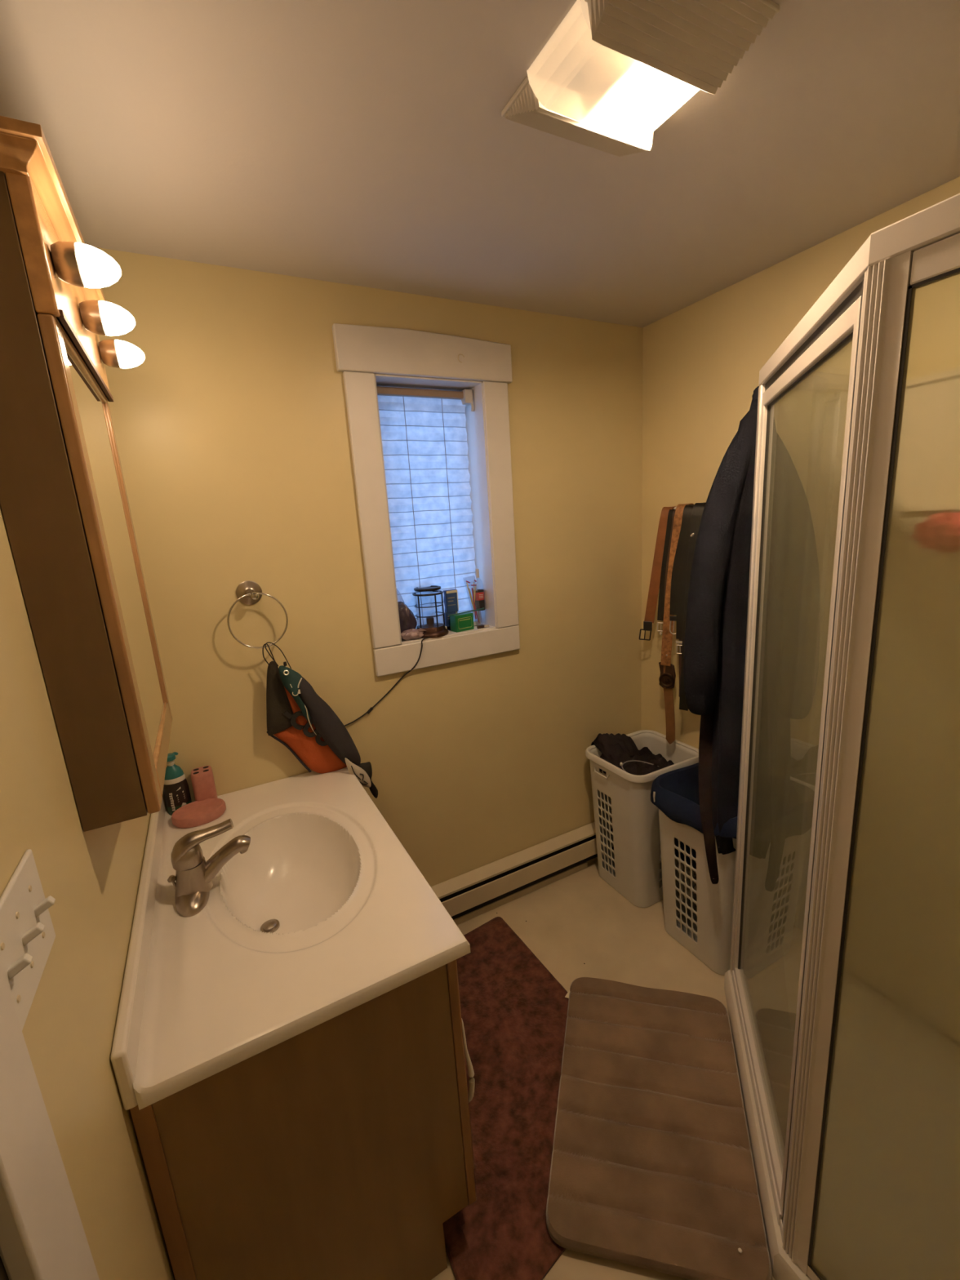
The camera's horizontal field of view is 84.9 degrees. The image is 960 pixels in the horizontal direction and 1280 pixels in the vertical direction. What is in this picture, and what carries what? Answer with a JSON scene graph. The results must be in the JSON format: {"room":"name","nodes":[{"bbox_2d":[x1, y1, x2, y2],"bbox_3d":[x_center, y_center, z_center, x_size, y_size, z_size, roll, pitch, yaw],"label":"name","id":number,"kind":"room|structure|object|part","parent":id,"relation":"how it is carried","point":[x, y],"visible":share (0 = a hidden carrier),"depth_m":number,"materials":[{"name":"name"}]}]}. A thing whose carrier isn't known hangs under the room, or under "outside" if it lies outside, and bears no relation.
{"room":"bathroom","nodes":[
{"label":"bathroom","id":0,"kind":"room"},
{"bbox_2d":[0,505,175,1279],"bbox_3d":[-0.551,0.343,0.601,0.100,2.287,1.970,-10,14,-27],"label":"wall","id":1,"kind":"structure","parent":0,"point":[93,877],"depth_m":0.67,"materials":[{"name":"yellow paint"}]},
{"bbox_2d":[0,848,55,1030],"bbox_3d":[-0.451,0.300,0.528,0.023,0.116,0.164,-10,14,-27],"label":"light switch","id":2,"kind":"object","parent":1,"relation":"attached to","point":[27,932],"visible":0.94,"depth_m":0.53,"materials":[{"name":"white plastic"}]},
{"bbox_2d":[0,961,99,1279],"bbox_3d":[-0.265,0.514,0.116,0.118,2.130,0.793,-10,14,-27],"label":"door frame","id":3,"kind":"structure","parent":1,"relation":"in","point":[42,1236],"depth_m":0.44,"materials":[{"name":"white paint"}]},
{"bbox_2d":[0,115,172,831],"bbox_3d":[-0.666,-0.211,0.955,0.186,0.917,0.566,-10,14,-27],"label":"medicine cabinet","id":4,"kind":"object","parent":1,"relation":"attached to","point":[64,503],"visible":1,"depth_m":0.74,"materials":[{"name":"brown wood"}]},
{"bbox_3d":[-0.716,-0.632,0.849,0.133,0.043,0.566,-10,14,-27],"label":"crown moulding","id":5,"kind":"part","parent":4,"relation":"part of","materials":[{"name":"brown wood"}]},
{"bbox_3d":[-0.685,-0.543,0.882,0.024,0.158,0.502,-10,14,-27],"label":"light panel","id":6,"kind":"part","parent":4,"relation":"part of","materials":[{"name":"brown wood"}]},
{"bbox_2d":[50,240,121,288],"bbox_3d":[-0.548,-0.522,0.733,0.078,0.052,0.052,-10,14,-27],"label":"lamp","id":7,"kind":"object","parent":4,"relation":"attached to","point":[75,264],"depth_m":0.72,"materials":[{"name":"white glass"}]},
{"bbox_3d":[-0.660,-0.115,0.977,0.018,0.720,0.502,-10,14,-27],"label":"mirror door","id":8,"kind":"part","parent":4,"relation":"part of","materials":[{"name":"brown wood"}]},
{"bbox_2d":[79,299,135,336],"bbox_3d":[-0.642,-0.555,0.907,0.078,0.052,0.052,-10,14,-27],"label":"lamp","id":9,"kind":"object","parent":4,"relation":"attached to","point":[102,317],"depth_m":0.89,"materials":[{"name":"white glass"}]},
{"bbox_2d":[65,346,165,759],"bbox_3d":[-0.666,-0.137,0.976,0.012,0.660,0.426,-10,14,-27],"label":"mirror","id":10,"kind":"object","parent":4,"relation":"attached to","point":[91,396],"depth_m":0.96,"materials":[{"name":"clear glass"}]},
{"bbox_2d":[98,339,145,368],"bbox_3d":[-0.736,-0.588,1.080,0.078,0.052,0.052,-10,14,-27],"label":"lamp","id":11,"kind":"object","parent":4,"relation":"attached to","point":[117,353],"depth_m":1.06,"materials":[{"name":"white glass"}]},
{"bbox_2d":[110,791,165,1110],"bbox_3d":[-0.722,0.553,1.148,0.020,0.100,0.927,-10,14,-27],"label":"backsplash","id":12,"kind":"structure","parent":1,"relation":"attached to","point":[124,1053],"depth_m":0.89,"materials":[{"name":"ceramic"}]},
{"bbox_2d":[163,777,191,815],"bbox_3d":[-0.883,0.453,1.531,0.065,0.104,0.052,-10,14,-27],"label":"label","id":13,"kind":"object","parent":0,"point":[176,793],"depth_m":1.51,"materials":[{"name":"black plastic"}]},
{"bbox_2d":[95,247,642,886],"bbox_3d":[-0.163,0.010,1.976,2.117,2.287,0.160,-10,14,-27],"label":"wall","id":14,"kind":"structure","parent":0,"point":[232,432],"depth_m":1.70,"materials":[{"name":"yellow paint"}]},
{"bbox_2d":[226,580,288,648],"bbox_3d":[-0.662,-0.076,1.557,0.166,0.198,0.067,-10,14,-27],"label":"towel ring","id":15,"kind":"object","parent":14,"relation":"attached to","point":[248,592],"visible":1,"depth_m":1.55,"materials":[{"name":"silver metal"}]},
{"bbox_3d":[-0.678,-0.137,1.546,0.072,0.072,0.052,-10,14,-27],"label":"wall plate","id":16,"kind":"part","parent":15,"relation":"part of","materials":[{"name":"silver metal"}]},
{"bbox_3d":[-0.655,-0.129,1.525,0.025,0.025,0.021,-10,14,-27],"label":"ring post","id":17,"kind":"part","parent":15,"relation":"part of","materials":[{"name":"silver metal"}]},
{"bbox_2d":[262,644,346,773],"bbox_3d":[-0.552,0.226,1.652,0.237,0.473,0.042,-10,14,-27],"label":"face mask","id":18,"kind":"object","parent":15,"relation":"hanging from","point":[286,720],"visible":0.94,"depth_m":1.64,"materials":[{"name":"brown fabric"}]},
{"bbox_2d":[264,641,360,765],"bbox_3d":[-0.507,0.216,1.631,0.238,0.457,0.053,-10,14,-27],"label":"face mask","id":19,"kind":"object","parent":15,"relation":"hanging from","point":[313,707],"visible":1,"depth_m":1.63,"materials":[{"name":"black fabric"}]},
{"bbox_2d":[345,757,377,798],"bbox_3d":[-0.390,0.463,1.744,0.103,0.190,0.051,-10,14,-27],"label":"face mask","id":20,"kind":"object","parent":19,"relation":"hanging from","point":[363,772],"visible":0.95,"depth_m":1.73,"materials":[{"name":"beige fabric"}]},
{"bbox_2d":[332,323,519,676],"bbox_3d":[-0.169,-0.464,1.864,0.608,1.092,0.183,-10,14,-27],"label":"window","id":21,"kind":"structure","parent":14,"relation":"in","point":[368,357],"depth_m":1.77,"materials":[{"name":"white paint"}]},
{"bbox_2d":[344,585,448,726],"bbox_3d":[-0.306,0.057,1.810,0.489,0.435,0.128,-15,17,-41],"label":"lantern lamp","id":22,"kind":"object","parent":21,"relation":"on","point":[433,629],"visible":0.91,"depth_m":1.86,"materials":[{"name":"brown metal"}]},
{"bbox_2d":[366,706,373,714],"bbox_3d":[-0.378,0.242,1.800,0.024,0.021,0.014,-10,14,-27],"label":"switch","id":23,"kind":"object","parent":22,"relation":"attached to","point":[371,708],"depth_m":1.80,"materials":[{"name":"black plastic"}]},
{"bbox_3d":[-0.341,0.148,1.797,0.401,0.267,0.022,-10,14,-25],"label":"cord","id":24,"kind":"part","parent":22,"relation":"part of","materials":[{"name":"black plastic"}]},
{"bbox_2d":[396,589,417,632],"bbox_3d":[-0.277,-0.097,1.866,0.091,0.184,0.076,-10,14,-27],"label":"crumpled plastic bag","id":25,"kind":"object","parent":21,"relation":"on","point":[407,620],"visible":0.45,"depth_m":1.85,"materials":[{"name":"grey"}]},
{"bbox_2d":[400,627,426,639],"bbox_3d":[-0.241,-0.022,1.852,0.106,0.040,0.054,-10,14,-27],"label":"wrapper","id":26,"kind":"object","parent":21,"relation":"on","point":[414,633],"visible":0.98,"depth_m":1.84,"materials":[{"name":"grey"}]},
{"bbox_2d":[376,386,480,628],"bbox_3d":[-0.171,-0.446,1.879,0.368,0.842,0.061,-10,14,-27],"label":"window shade","id":27,"kind":"object","parent":21,"relation":"attached to","point":[424,433],"visible":0.88,"depth_m":1.86,"materials":[{"name":"white fabric"}]},
{"bbox_3d":[-0.232,-0.433,1.836,0.002,0.780,0.002,-10,14,-27],"label":"cord","id":28,"kind":"part","parent":27,"relation":"part of","materials":[{"name":"white fabric"}]},
{"bbox_3d":[-0.108,-0.455,1.898,0.002,0.780,0.002,-10,14,-27],"label":"cord","id":29,"kind":"part","parent":27,"relation":"part of","materials":[{"name":"white fabric"}]},
{"bbox_3d":[-0.156,-0.043,1.969,0.340,0.016,0.040,-10,14,-27],"label":"rail","id":30,"kind":"part","parent":27,"relation":"part of","materials":[{"name":"plastic"}]},
{"bbox_2d":[444,611,457,631],"bbox_3d":[-0.112,-0.073,1.984,0.051,0.067,0.036,-10,14,-27],"label":"box","id":31,"kind":"object","parent":21,"relation":"on","point":[446,616],"visible":0.28,"depth_m":1.96,"materials":[{"name":"blue cardboard"}]},
{"bbox_2d":[443,589,458,613],"bbox_3d":[-0.110,-0.146,1.964,0.048,0.082,0.029,-10,14,-27],"label":"box","id":32,"kind":"object","parent":31,"relation":"on","point":[451,597],"visible":0.97,"depth_m":1.95,"materials":[{"name":"blue cardboard"}]},
{"bbox_2d":[449,612,474,632],"bbox_3d":[-0.068,-0.067,1.956,0.078,0.062,0.045,-12,15,-33],"label":"box","id":33,"kind":"object","parent":21,"relation":"on","point":[464,621],"visible":0.91,"depth_m":1.94,"materials":[{"name":"green cardboard"}]},
{"bbox_2d":[448,607,484,615],"bbox_3d":[-0.049,-0.105,1.951,0.149,0.012,0.013,-10,14,-27],"label":"pen","id":34,"kind":"object","parent":33,"relation":"on","point":[482,608],"visible":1,"depth_m":1.95,"materials":[{"name":"teal plastic"}]},
{"bbox_2d":[466,579,479,623],"bbox_3d":[-0.027,-0.149,1.987,0.060,0.187,0.022,-7,13,-15],"label":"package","id":35,"kind":"object","parent":21,"relation":"on","point":[473,592],"visible":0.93,"depth_m":1.99,"materials":[{"name":"clear plastic"}]},
{"bbox_2d":[472,568,485,625],"bbox_3d":[-0.004,-0.164,2.010,0.041,0.218,0.042,-10,14,-27],"label":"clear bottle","id":36,"kind":"object","parent":21,"relation":"on","point":[479,595],"visible":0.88,"depth_m":1.99,"materials":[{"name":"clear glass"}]},
{"bbox_2d":[476,624,489,628],"bbox_3d":[0.012,-0.051,1.976,0.048,0.010,0.010,-9,14,-22],"label":"tube","id":37,"kind":"object","parent":21,"relation":"on","point":[486,625],"visible":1,"depth_m":1.97,"materials":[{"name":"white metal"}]},
{"bbox_2d":[453,861,587,924],"bbox_3d":[0.045,1.107,2.190,1.010,0.030,0.021,-10,14,-27],"label":"baseboard","id":38,"kind":"structure","parent":14,"relation":"attached to","point":[528,890],"depth_m":2.24,"materials":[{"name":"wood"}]},
{"bbox_2d":[431,815,613,919],"bbox_3d":[0.194,0.982,2.228,1.335,0.170,0.052,-10,14,-27],"label":"baseboard heater","id":39,"kind":"object","parent":14,"relation":"attached to","point":[464,894],"visible":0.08,"depth_m":2.19,"materials":[{"name":"metal"}]},
{"bbox_2d":[0,0,959,327],"bbox_3d":[-0.324,-0.885,0.636,3.317,0.060,2.420,-10,14,-27],"label":"ceiling","id":40,"kind":"structure","parent":0,"point":[362,143],"depth_m":1.02,"materials":[{"name":"grey paint"}]},
{"bbox_2d":[501,0,779,156],"bbox_3d":[0.238,-0.912,0.860,0.292,0.053,0.337,-10,14,-27],"label":"ceiling light","id":41,"kind":"object","parent":40,"relation":"attached to","point":[611,73],"visible":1,"depth_m":0.81,"materials":[{"name":"grey plastic"}]},
{"bbox_2d":[504,82,653,156],"bbox_3d":[0.186,-0.932,0.962,0.273,0.053,0.094,-10,14,-27],"label":"vent","id":42,"kind":"object","parent":41,"relation":"attached to","point":[528,106],"depth_m":0.93,"materials":[{"name":"grey plastic"}]},
{"bbox_2d":[587,0,775,94],"bbox_3d":[0.295,-0.894,0.760,0.273,0.053,0.102,-10,14,-27],"label":"vent","id":43,"kind":"object","parent":41,"relation":"attached to","point":[686,45],"depth_m":0.77,"materials":[{"name":"grey plastic"}]},
{"bbox_2d":[431,859,777,1279],"bbox_3d":[-0.118,1.422,1.039,3.317,0.060,2.170,-10,14,-27],"label":"floor","id":44,"kind":"structure","parent":0,"point":[576,919],"depth_m":1.97,"materials":[{"name":"beige tile"}]},
{"bbox_2d":[129,959,476,1279],"bbox_3d":[-0.451,0.942,1.372,0.570,0.772,0.903,-10,14,-27],"label":"vanity cabinet","id":45,"kind":"object","parent":44,"relation":"on","point":[341,1148],"visible":0.44,"depth_m":0.95,"materials":[{"name":"brown wood"}]},
{"bbox_2d":[110,767,470,1110],"bbox_3d":[-0.481,0.576,1.282,0.558,0.234,0.928,-10,14,-27],"label":"sink","id":46,"kind":"object","parent":45,"relation":"in","point":[325,913],"visible":0.88,"depth_m":1.03,"materials":[{"name":"ceramic"}]},
{"bbox_2d":[163,751,191,815],"bbox_3d":[-0.885,0.416,1.523,0.065,0.180,0.053,-10,14,-27],"label":"soap pump bottle","id":47,"kind":"object","parent":46,"relation":"on","point":[176,793],"visible":0.84,"depth_m":1.51,"materials":[{"name":"green"}]},
{"bbox_2d":[168,786,186,810],"bbox_3d":[-0.870,0.462,1.513,0.040,0.080,0.006,-10,14,-27],"label":"print","id":48,"kind":"object","parent":47,"relation":"attached to","point":[177,795],"depth_m":1.51,"materials":[{"name":"grey"}]},
{"bbox_2d":[171,798,226,828],"bbox_3d":[-0.802,0.493,1.500,0.138,0.028,0.112,-10,14,-27],"label":"soap dish","id":49,"kind":"object","parent":46,"relation":"on","point":[194,814],"visible":1,"depth_m":1.48,"materials":[{"name":"pink ceramic"}]},
{"bbox_2d":[191,765,217,801],"bbox_3d":[-0.823,0.438,1.566,0.058,0.110,0.058,-10,14,-27],"label":"toothbrush holder","id":50,"kind":"object","parent":46,"relation":"on","point":[203,784],"visible":0.93,"depth_m":1.54,"materials":[{"name":"pink ceramic"}]},
{"bbox_2d":[167,818,250,916],"bbox_3d":[-0.610,0.494,1.160,0.171,0.152,0.144,-4,13,-1],"label":"faucet","id":51,"kind":"object","parent":46,"relation":"on","point":[193,877],"visible":1,"depth_m":1.15,"materials":[{"name":"silver metal"}]},
{"bbox_3d":[-0.674,0.539,1.154,0.018,0.045,0.018,-10,14,-27],"label":"drain lift rod","id":52,"kind":"part","parent":51,"relation":"part of","materials":[{"name":"silver metal"}]},
{"bbox_3d":[-0.644,0.559,1.173,0.068,0.024,0.156,-10,14,-27],"label":"plate","id":53,"kind":"part","parent":51,"relation":"part of","materials":[{"name":"silver metal"}]},
{"bbox_3d":[-0.617,0.452,1.168,0.131,0.073,0.061,-10,14,-27],"label":"lever handle","id":54,"kind":"part","parent":51,"relation":"part of","materials":[{"name":"silver metal"}]},
{"bbox_3d":[-0.594,0.509,1.191,0.147,0.101,0.052,-10,14,-27],"label":"spout","id":55,"kind":"part","parent":51,"relation":"part of","materials":[{"name":"silver metal"}]},
{"bbox_3d":[-0.246,0.840,1.462,0.019,0.640,0.900,-10,14,-27],"label":"frame","id":56,"kind":"part","parent":45,"relation":"part of","materials":[{"name":"brown wood"}]},
{"bbox_3d":[-0.131,0.874,1.287,0.018,0.590,0.399,-10,14,-27],"label":"door","id":57,"kind":"part","parent":45,"relation":"part of","materials":[{"name":"brown wood"}]},
{"bbox_3d":[-0.029,0.908,1.136,0.028,0.236,0.014,-7,13,-14],"label":"handle","id":58,"kind":"part","parent":45,"relation":"part of","materials":[{"name":"white plastic"}]},
{"bbox_2d":[443,916,568,1279],"bbox_3d":[0.050,1.250,1.583,0.628,0.014,0.983,-10,14,-27],"label":"rug","id":59,"kind":"object","parent":44,"relation":"on","point":[513,1009],"visible":0.63,"depth_m":1.45,"materials":[{"name":"red fabric"}]},
{"bbox_2d":[546,977,771,1279],"bbox_3d":[0.464,1.238,1.424,0.490,0.024,0.703,0,13,15],"label":"bath mat","id":60,"kind":"object","parent":59,"relation":"on","point":[652,1168],"visible":1,"depth_m":1.32,"materials":[{"name":"beige fabric"}]},
{"bbox_2d":[564,990,569,998],"bbox_3d":[0.308,1.181,1.746,0.036,0.006,0.039,7,16,39],"label":"tag","id":61,"kind":"object","parent":60,"relation":"on","point":[568,993],"visible":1,"depth_m":1.75,"materials":[{"name":"beige fabric"}]},
{"bbox_2d":[585,729,698,907],"bbox_3d":[0.696,0.755,2.246,0.395,0.605,0.339,-10,14,-27],"label":"laundry hamper","id":62,"kind":"object","parent":44,"relation":"on","point":[633,868],"visible":0.72,"depth_m":2.13,"materials":[{"name":"white plastic"}]},
{"bbox_2d":[591,733,674,775],"bbox_3d":[0.661,0.494,2.220,0.318,0.161,0.307,-10,14,-27],"label":"clothes","id":63,"kind":"object","parent":62,"relation":"in","point":[620,750],"visible":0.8,"depth_m":2.22,"materials":[{"name":"black fabric"}]},
{"bbox_2d":[658,808,791,975],"bbox_3d":[0.876,0.818,1.913,0.395,0.605,0.341,-10,14,-27],"label":"laundry hamper","id":64,"kind":"object","parent":44,"relation":"on","point":[701,922],"visible":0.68,"depth_m":1.82,"materials":[{"name":"white plastic"}]},
{"bbox_2d":[650,762,799,871],"bbox_3d":[0.860,0.638,1.874,0.421,0.278,0.359,-10,14,-27],"label":"clothes","id":65,"kind":"object","parent":64,"relation":"in","point":[675,793],"visible":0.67,"depth_m":1.80,"materials":[{"name":"blue fabric"}]},
{"bbox_2d":[724,193,959,1279],"bbox_3d":[0.916,0.324,1.123,0.876,1.909,0.922,-10,14,-27],"label":"shower enclosure","id":66,"kind":"object","parent":44,"relation":"on","point":[845,1021],"visible":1,"depth_m":0.81,"materials":[{"name":"clear glass"}]},
{"bbox_2d":[683,386,791,884],"bbox_3d":[0.814,0.017,1.612,0.393,1.490,0.142,-8,13,-18],"label":"bathrobe","id":67,"kind":"object","parent":66,"relation":"hanging from","point":[716,629],"visible":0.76,"depth_m":1.56,"materials":[{"name":"black fabric"}]},
{"bbox_3d":[0.796,0.224,1.535,0.058,1.798,0.045,-10,14,-27],"label":"post","id":68,"kind":"part","parent":66,"relation":"part of","materials":[{"name":"white metal"}]},
{"bbox_3d":[0.689,0.298,1.214,0.026,1.746,0.648,0,13,17],"label":"door","id":69,"kind":"part","parent":66,"relation":"part of","materials":[{"name":"clear glass"}]},
{"bbox_3d":[0.596,0.383,0.883,0.045,1.798,0.058,-10,14,-27],"label":"corner post","id":70,"kind":"part","parent":66,"relation":"part of","materials":[{"name":"white metal"}]},
{"bbox_3d":[0.859,-0.587,0.923,0.845,0.040,0.904,-10,14,-27],"label":"header rail","id":71,"kind":"part","parent":66,"relation":"part of","materials":[{"name":"white metal"}]},
{"bbox_3d":[0.674,0.421,0.713,0.005,1.727,0.322,-10,14,-27],"label":"glass","id":72,"kind":"part","parent":66,"relation":"part of","materials":[{"name":"clear glass"}]},
{"bbox_3d":[0.621,-0.440,0.520,0.014,0.039,0.324,-10,14,-27],"label":"panel rail","id":73,"kind":"part","parent":66,"relation":"part of","materials":[{"name":"white metal"}]},
{"bbox_2d":[640,176,959,933],"bbox_3d":[1.225,0.026,1.502,0.100,2.287,1.970,-10,14,-27],"label":"wall","id":74,"kind":"structure","parent":0,"point":[703,361],"depth_m":1.80,"materials":[{"name":"yellow paint"}]},
{"bbox_3d":[0.797,-0.491,1.991,0.055,0.041,0.220,-10,14,-27],"label":"rack","id":75,"kind":"object","parent":74,"relation":"attached to","visible":0},
{"bbox_2d":[639,506,676,640],"bbox_3d":[0.717,-0.257,2.129,0.159,0.546,0.040,6,16,37],"label":"belt","id":76,"kind":"object","parent":75,"relation":"hanging from","point":[654,587],"visible":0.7,"depth_m":2.12,"materials":[{"name":"brown leather"}]},
{"bbox_2d":[657,508,674,635],"bbox_3d":[0.753,-0.262,2.090,0.095,0.506,0.034,5,16,35],"label":"belt","id":77,"kind":"object","parent":75,"relation":"hanging from","point":[661,593],"visible":0.42,"depth_m":2.10,"materials":[{"name":"black leather"}]},
{"bbox_2d":[663,509,675,609],"bbox_3d":[0.767,-0.282,2.067,0.077,0.453,0.032,6,16,36],"label":"belt","id":78,"kind":"object","parent":75,"relation":"hanging from","point":[673,512],"visible":0.18,"depth_m":2.06,"materials":[{"name":"brown leather"}]},
{"bbox_2d":[658,502,693,744],"bbox_3d":[0.775,-0.037,2.103,0.134,0.985,0.052,7,17,40],"label":"belt","id":79,"kind":"object","parent":75,"relation":"hanging from","point":[668,675],"visible":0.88,"depth_m":2.13,"materials":[{"name":"brown leather"}]},
{"bbox_2d":[669,504,693,634],"bbox_3d":[0.783,-0.262,2.016,0.105,0.500,0.040,5,16,35],"label":"belt","id":80,"kind":"object","parent":75,"relation":"hanging from","point":[677,562],"visible":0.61,"depth_m":2.02,"materials":[{"name":"black leather"}]},
{"bbox_2d":[675,506,693,697],"bbox_3d":[0.806,-0.128,2.027,0.093,0.755,0.036,6,16,36],"label":"belt","id":81,"kind":"object","parent":75,"relation":"hanging from","point":[683,567],"visible":0.34,"depth_m":2.03,"materials":[{"name":"black leather"}]},
{"bbox_2d":[679,502,706,711],"bbox_3d":[0.817,-0.109,2.003,0.094,0.804,0.048,5,15,35],"label":"belt","id":82,"kind":"object","parent":75,"relation":"hanging from","point":[682,704],"visible":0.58,"depth_m":1.97,"materials":[{"name":"black leather"}]},
{"bbox_2d":[687,504,705,709],"bbox_3d":[0.835,-0.107,1.984,0.079,0.786,0.038,5,16,35],"label":"belt","id":83,"kind":"object","parent":75,"relation":"hanging from","point":[701,508],"visible":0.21,"depth_m":1.90,"materials":[{"name":"black leather"}]}
]}

